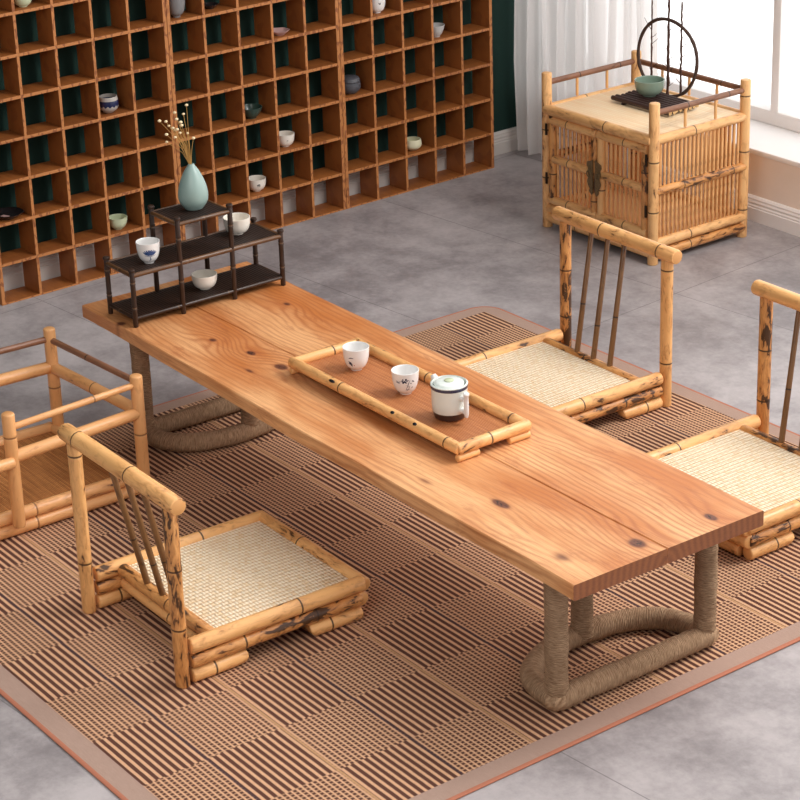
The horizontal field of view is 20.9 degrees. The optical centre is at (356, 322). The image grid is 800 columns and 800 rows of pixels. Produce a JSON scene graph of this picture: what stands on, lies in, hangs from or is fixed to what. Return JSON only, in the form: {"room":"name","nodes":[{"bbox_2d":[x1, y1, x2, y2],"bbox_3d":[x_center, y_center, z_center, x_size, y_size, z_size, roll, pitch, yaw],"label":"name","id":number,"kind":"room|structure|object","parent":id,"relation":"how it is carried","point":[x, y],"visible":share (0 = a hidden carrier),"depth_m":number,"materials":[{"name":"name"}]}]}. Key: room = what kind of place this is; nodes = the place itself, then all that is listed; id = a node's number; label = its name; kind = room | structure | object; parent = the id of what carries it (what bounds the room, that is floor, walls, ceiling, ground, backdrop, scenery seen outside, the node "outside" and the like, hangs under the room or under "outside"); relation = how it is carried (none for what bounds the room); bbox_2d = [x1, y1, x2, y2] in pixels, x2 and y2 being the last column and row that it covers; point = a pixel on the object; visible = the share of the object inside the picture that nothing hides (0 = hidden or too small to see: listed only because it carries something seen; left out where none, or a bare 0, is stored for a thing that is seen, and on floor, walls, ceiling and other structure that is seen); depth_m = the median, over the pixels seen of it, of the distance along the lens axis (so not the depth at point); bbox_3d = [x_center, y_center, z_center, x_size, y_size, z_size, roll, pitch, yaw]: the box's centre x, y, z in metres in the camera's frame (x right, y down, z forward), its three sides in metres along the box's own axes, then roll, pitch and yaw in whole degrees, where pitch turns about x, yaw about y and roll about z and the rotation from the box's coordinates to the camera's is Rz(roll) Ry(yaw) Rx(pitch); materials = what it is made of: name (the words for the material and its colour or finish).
{"room":"tea room","nodes":[
{"label":"tea room","id":0,"kind":"room"},
{"bbox_2d":[0,0,516,252],"bbox_3d":[-1.388,-1.105,5.304,5.250,2.400,0.081,-18,26,-34],"label":"wall","id":1,"kind":"structure","parent":0,"point":[504,102],"depth_m":6.17,"materials":[{"name":"paint"}]},
{"bbox_2d":[2,126,517,290],"bbox_3d":[-1.405,0.019,5.630,5.020,0.073,0.014,-18,26,-34],"label":"baseboard","id":2,"kind":"structure","parent":1,"relation":"attached to","point":[505,141],"depth_m":6.40,"materials":[{"name":"grey paint"}]},
{"bbox_3d":[0.632,-2.296,6.002,0.020,0.020,0.660,-16,25,-32],"label":"curtain rod","id":3,"kind":"object","parent":1,"relation":"attached to","visible":0},
{"bbox_2d":[514,0,657,177],"bbox_3d":[0.662,-1.380,6.376,0.073,1.954,0.660,-16,25,-32],"label":"sheer curtain","id":4,"kind":"object","parent":3,"relation":"hanging from","point":[558,37],"visible":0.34,"depth_m":6.62,"materials":[{"name":"white fabric"}]},
{"bbox_2d":[0,150,799,799],"bbox_3d":[0.204,0.908,3.358,5.650,0.040,6.500,-16,25,-32],"label":"floor","id":5,"kind":"structure","parent":0,"point":[411,258],"depth_m":5.57,"materials":[{"name":"concrete"}]},
{"bbox_2d":[0,0,181,305],"bbox_3d":[-0.770,-0.651,5.835,0.583,1.120,0.086,-18,26,-34],"label":"cube shelf","id":6,"kind":"object","parent":5,"relation":"on","point":[55,125],"visible":0.93,"depth_m":5.90,"materials":[{"name":"brown wood"}]},
{"bbox_2d":[0,207,23,219],"bbox_3d":[-0.936,-0.290,5.825,0.085,0.015,0.091,-16,25,-32],"label":"plate","id":7,"kind":"object","parent":6,"relation":"on","point":[6,213],"visible":1,"depth_m":5.84,"materials":[{"name":"black ceramic"}]},
{"bbox_2d":[14,0,31,6],"bbox_3d":[-0.872,-0.843,5.673,0.052,0.034,0.052,-16,25,-32],"label":"bowl","id":8,"kind":"object","parent":6,"relation":"on","point":[21,3],"visible":1,"depth_m":5.66,"materials":[{"name":"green ceramic"}]},
{"bbox_2d":[99,93,118,113],"bbox_3d":[-0.677,-0.596,5.922,0.056,0.046,0.056,-16,25,-32],"label":"bowl","id":9,"kind":"object","parent":6,"relation":"on","point":[109,103],"visible":0.96,"depth_m":5.90,"materials":[{"name":"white ceramic"}]},
{"bbox_2d":[109,214,126,229],"bbox_3d":[-0.665,-0.279,6.046,0.052,0.034,0.056,-16,25,-32],"label":"bowl","id":10,"kind":"object","parent":6,"relation":"on","point":[117,221],"visible":0.98,"depth_m":6.03,"materials":[{"name":"green ceramic"}]},
{"bbox_2d":[165,0,346,240],"bbox_3d":[-0.308,-0.798,6.161,0.583,1.120,0.086,-18,26,-34],"label":"cube shelf","id":11,"kind":"object","parent":5,"relation":"on","point":[198,52],"visible":0.85,"depth_m":6.25,"materials":[{"name":"brown wood"}]},
{"bbox_2d":[169,0,184,17],"bbox_3d":[-0.496,-0.869,5.972,0.052,0.056,0.052,-16,25,-32],"label":"vase","id":12,"kind":"object","parent":11,"relation":"on","point":[176,7],"visible":0.91,"depth_m":5.95,"materials":[{"name":"grey ceramic"}]},
{"bbox_2d":[204,2,217,8],"bbox_3d":[-0.410,-0.884,6.063,0.048,0.012,0.048,-16,25,-32],"label":"dish","id":13,"kind":"object","parent":11,"relation":"on","point":[208,5],"visible":0.88,"depth_m":6.07,"materials":[{"name":"black ceramic"}]},
{"bbox_2d":[245,103,261,118],"bbox_3d":[-0.303,-0.604,6.226,0.068,0.032,0.068,-16,25,-32],"label":"bowl","id":14,"kind":"object","parent":11,"relation":"on","point":[252,110],"visible":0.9,"depth_m":6.21,"materials":[{"name":"green ceramic"}]},
{"bbox_2d":[249,175,265,191],"bbox_3d":[-0.291,-0.403,6.316,0.057,0.038,0.057,-16,25,-32],"label":"bowl","id":15,"kind":"object","parent":11,"relation":"on","point":[257,183],"visible":0.94,"depth_m":6.30,"materials":[{"name":"white ceramic"}]},
{"bbox_2d":[273,27,289,35],"bbox_3d":[-0.221,-0.831,6.211,0.056,0.013,0.061,-16,25,-32],"label":"dish","id":16,"kind":"object","parent":11,"relation":"on","point":[280,31],"visible":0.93,"depth_m":6.22,"materials":[{"name":"pink ceramic"}]},
{"bbox_2d":[279,131,293,146],"bbox_3d":[-0.209,-0.534,6.336,0.057,0.038,0.057,-16,25,-32],"label":"bowl","id":17,"kind":"object","parent":11,"relation":"on","point":[286,138],"visible":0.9,"depth_m":6.32,"materials":[{"name":"white ceramic"}]},
{"bbox_2d":[0,306,799,799],"bbox_3d":[0.079,0.422,4.544,1.922,0.005,1.739,-17,26,-32],"label":"patterned rug","id":18,"kind":"object","parent":5,"relation":"on","point":[422,696],"visible":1,"depth_m":4.07,"materials":[{"name":"brown carpet"}]},
{"bbox_2d":[0,326,149,539],"bbox_3d":[-0.823,0.261,4.633,0.671,0.297,0.451,-16,25,-32],"label":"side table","id":19,"kind":"object","parent":18,"relation":"on","point":[35,488],"visible":0.78,"depth_m":4.66,"materials":[{"name":"beige wood"}]},
{"bbox_2d":[58,423,369,688],"bbox_3d":[-0.263,0.382,4.139,0.437,0.393,0.422,-16,25,-32],"label":"chair","id":20,"kind":"object","parent":18,"relation":"on","point":[223,590],"visible":1,"depth_m":4.12,"materials":[{"name":"brown wood"}]},
{"bbox_2d":[82,261,763,711],"bbox_3d":[0.056,0.291,4.446,0.450,0.312,1.712,-16,25,-32],"label":"table","id":21,"kind":"object","parent":18,"relation":"on","point":[582,511],"visible":0.96,"depth_m":4.06,"materials":[{"name":"brown wood"}]},
{"bbox_2d":[102,200,285,327],"bbox_3d":[-0.365,-0.160,4.897,0.409,0.228,0.127,-17,26,-32],"label":"tiered stand","id":22,"kind":"object","parent":21,"relation":"on","point":[179,253],"visible":0.95,"depth_m":4.88,"materials":[{"name":"brown wood"}]},
{"bbox_2d":[136,237,159,263],"bbox_3d":[-0.461,-0.158,4.809,0.054,0.049,0.054,-16,25,-32],"label":"tea cup","id":23,"kind":"object","parent":22,"relation":"on","point":[148,248],"visible":1,"depth_m":4.79,"materials":[{"name":"white ceramic"}]},
{"bbox_2d":[178,163,207,210],"bbox_3d":[-0.366,-0.305,4.851,0.068,0.104,0.068,-16,25,-32],"label":"flower vase","id":24,"kind":"object","parent":22,"relation":"on","point":[192,189],"visible":1,"depth_m":4.83,"materials":[{"name":"teal ceramic"}]},
{"bbox_2d":[158,104,194,163],"bbox_3d":[-0.399,-0.405,4.809,0.080,0.170,0.045,-1,21,3],"label":"dried flowers","id":25,"kind":"object","parent":24,"relation":"on","point":[188,156],"visible":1,"depth_m":4.81,"materials":[{"name":"beige plant"}]},
{"bbox_2d":[191,269,216,289],"bbox_3d":[-0.345,-0.095,4.929,0.059,0.035,0.059,-16,25,-32],"label":"bowl","id":26,"kind":"object","parent":22,"relation":"on","point":[203,279],"visible":1,"depth_m":4.92,"materials":[{"name":"white ceramic"}]},
{"bbox_2d":[223,212,249,234],"bbox_3d":[-0.274,-0.224,4.968,0.062,0.040,0.063,-16,25,-32],"label":"bowl","id":27,"kind":"object","parent":22,"relation":"on","point":[241,221],"visible":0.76,"depth_m":4.95,"materials":[{"name":"white ceramic"}]},
{"bbox_2d":[288,338,531,461],"bbox_3d":[0.097,0.146,4.332,0.187,0.038,0.577,-17,26,-32],"label":"tray","id":28,"kind":"object","parent":21,"relation":"on","point":[372,387],"visible":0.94,"depth_m":4.28,"materials":[{"name":"brown wood"}]},
{"bbox_2d":[342,341,368,370],"bbox_3d":[-0.001,0.071,4.459,0.056,0.050,0.056,-16,25,-32],"label":"tea cup","id":29,"kind":"object","parent":28,"relation":"on","point":[355,353],"visible":1,"depth_m":4.44,"materials":[{"name":"white ceramic"}]},
{"bbox_2d":[391,364,418,394],"bbox_3d":[0.097,0.116,4.334,0.056,0.050,0.056,-16,25,-32],"label":"tea cup","id":30,"kind":"object","parent":28,"relation":"on","point":[405,377],"visible":1,"depth_m":4.32,"materials":[{"name":"white ceramic"}]},
{"bbox_2d":[430,374,468,421],"bbox_3d":[0.180,0.147,4.207,0.074,0.080,0.087,-3,21,-1],"label":"teapot","id":31,"kind":"object","parent":28,"relation":"on","point":[449,394],"visible":1,"depth_m":4.18,"materials":[{"name":"ceramic"}]},
{"bbox_2d":[455,206,681,422],"bbox_3d":[0.444,0.008,5.016,0.437,0.393,0.422,-16,25,-32],"label":"chair","id":32,"kind":"object","parent":18,"relation":"on","point":[545,367],"visible":0.73,"depth_m":5.04,"materials":[{"name":"brown wood"}]},
{"bbox_2d":[646,280,799,559],"bbox_3d":[0.828,0.195,4.501,0.437,0.393,0.422,-16,25,-32],"label":"chair","id":33,"kind":"object","parent":18,"relation":"on","point":[740,458],"visible":0.66,"depth_m":4.59,"materials":[{"name":"beige wicker"}]},
{"bbox_2d":[338,0,493,208],"bbox_3d":[0.154,-0.946,6.488,0.584,1.120,0.086,-18,26,-34],"label":"cube shelf","id":34,"kind":"object","parent":5,"relation":"on","point":[453,69],"visible":0.95,"depth_m":6.59,"materials":[{"name":"brown wood"}]},
{"bbox_2d":[344,74,360,93],"bbox_3d":[-0.021,-0.706,6.429,0.065,0.054,0.065,-16,25,-32],"label":"lidded pot","id":35,"kind":"object","parent":34,"relation":"on","point":[352,82],"visible":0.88,"depth_m":6.40,"materials":[{"name":"grey ceramic"}]},
{"bbox_2d":[372,0,384,12],"bbox_3d":[0.059,-0.939,6.411,0.054,0.046,0.054,-16,25,-32],"label":"vase","id":36,"kind":"object","parent":34,"relation":"on","point":[378,5],"visible":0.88,"depth_m":6.39,"materials":[{"name":"white ceramic"}]},
{"bbox_2d":[407,136,421,150],"bbox_3d":[0.171,-0.546,6.635,0.057,0.034,0.057,-16,25,-32],"label":"bowl","id":37,"kind":"object","parent":34,"relation":"on","point":[414,143],"visible":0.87,"depth_m":6.62,"materials":[{"name":"beige ceramic"}]},
{"bbox_2d":[433,23,444,36],"bbox_3d":[0.240,-0.884,6.570,0.055,0.036,0.055,-16,25,-32],"label":"bowl","id":38,"kind":"object","parent":34,"relation":"on","point":[438,27],"visible":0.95,"depth_m":6.56,"materials":[{"name":"grey ceramic"}]},
{"bbox_2d":[542,50,750,265],"bbox_3d":[0.808,-0.474,6.125,0.384,0.457,0.471,-17,26,-33],"label":"base cabinet","id":39,"kind":"object","parent":5,"relation":"on","point":[639,203],"visible":0.91,"depth_m":6.02,"materials":[{"name":"wood"}]},
{"bbox_2d":[611,90,698,115],"bbox_3d":[0.839,-0.619,6.102,0.124,0.019,0.231,-17,26,-33],"label":"trivet","id":40,"kind":"object","parent":39,"relation":"on","point":[633,97],"visible":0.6,"depth_m":6.10,"materials":[{"name":"brown wood"}]},
{"bbox_2d":[634,75,664,96],"bbox_3d":[0.826,-0.664,6.129,0.086,0.047,0.086,-16,25,-32],"label":"bowl","id":41,"kind":"object","parent":40,"relation":"on","point":[648,85],"visible":1,"depth_m":6.11,"materials":[{"name":"green ceramic"}]},
{"bbox_2d":[636,0,698,96],"bbox_3d":[0.876,-0.794,6.119,0.019,0.330,0.231,-19,27,-36],"label":"ornament","id":42,"kind":"object","parent":39,"relation":"on","point":[668,19],"visible":0.92,"depth_m":6.12,"materials":[{"name":"black metal"}]},
{"bbox_2d":[662,136,799,209],"bbox_3d":[2.453,0.166,4.672,0.240,0.205,6.350,-16,25,-32],"label":"wall","id":43,"kind":"structure","parent":0,"point":[776,181],"depth_m":6.17,"materials":[{"name":"beige paint"}]},
{"bbox_2d":[658,0,799,132],"bbox_3d":[2.492,-0.804,4.349,0.050,1.810,6.350,-16,25,-32],"label":"window","id":44,"kind":"structure","parent":43,"relation":"in","point":[778,113],"depth_m":6.34,"materials":[{"name":"white paint"}]},
{"bbox_2d":[662,165,799,236],"bbox_3d":[2.352,0.258,4.630,0.014,0.073,6.350,-16,25,-32],"label":"baseboard","id":45,"kind":"structure","parent":43,"relation":"attached to","point":[775,215],"depth_m":6.19,"materials":[{"name":"white paint"}]},
{"bbox_2d":[696,119,799,167],"bbox_3d":[2.451,0.067,4.635,0.275,0.016,6.350,-16,25,-32],"label":"windowsill","id":46,"kind":"structure","parent":43,"relation":"attached to","point":[776,143],"depth_m":6.23,"materials":[{"name":"white paint"}]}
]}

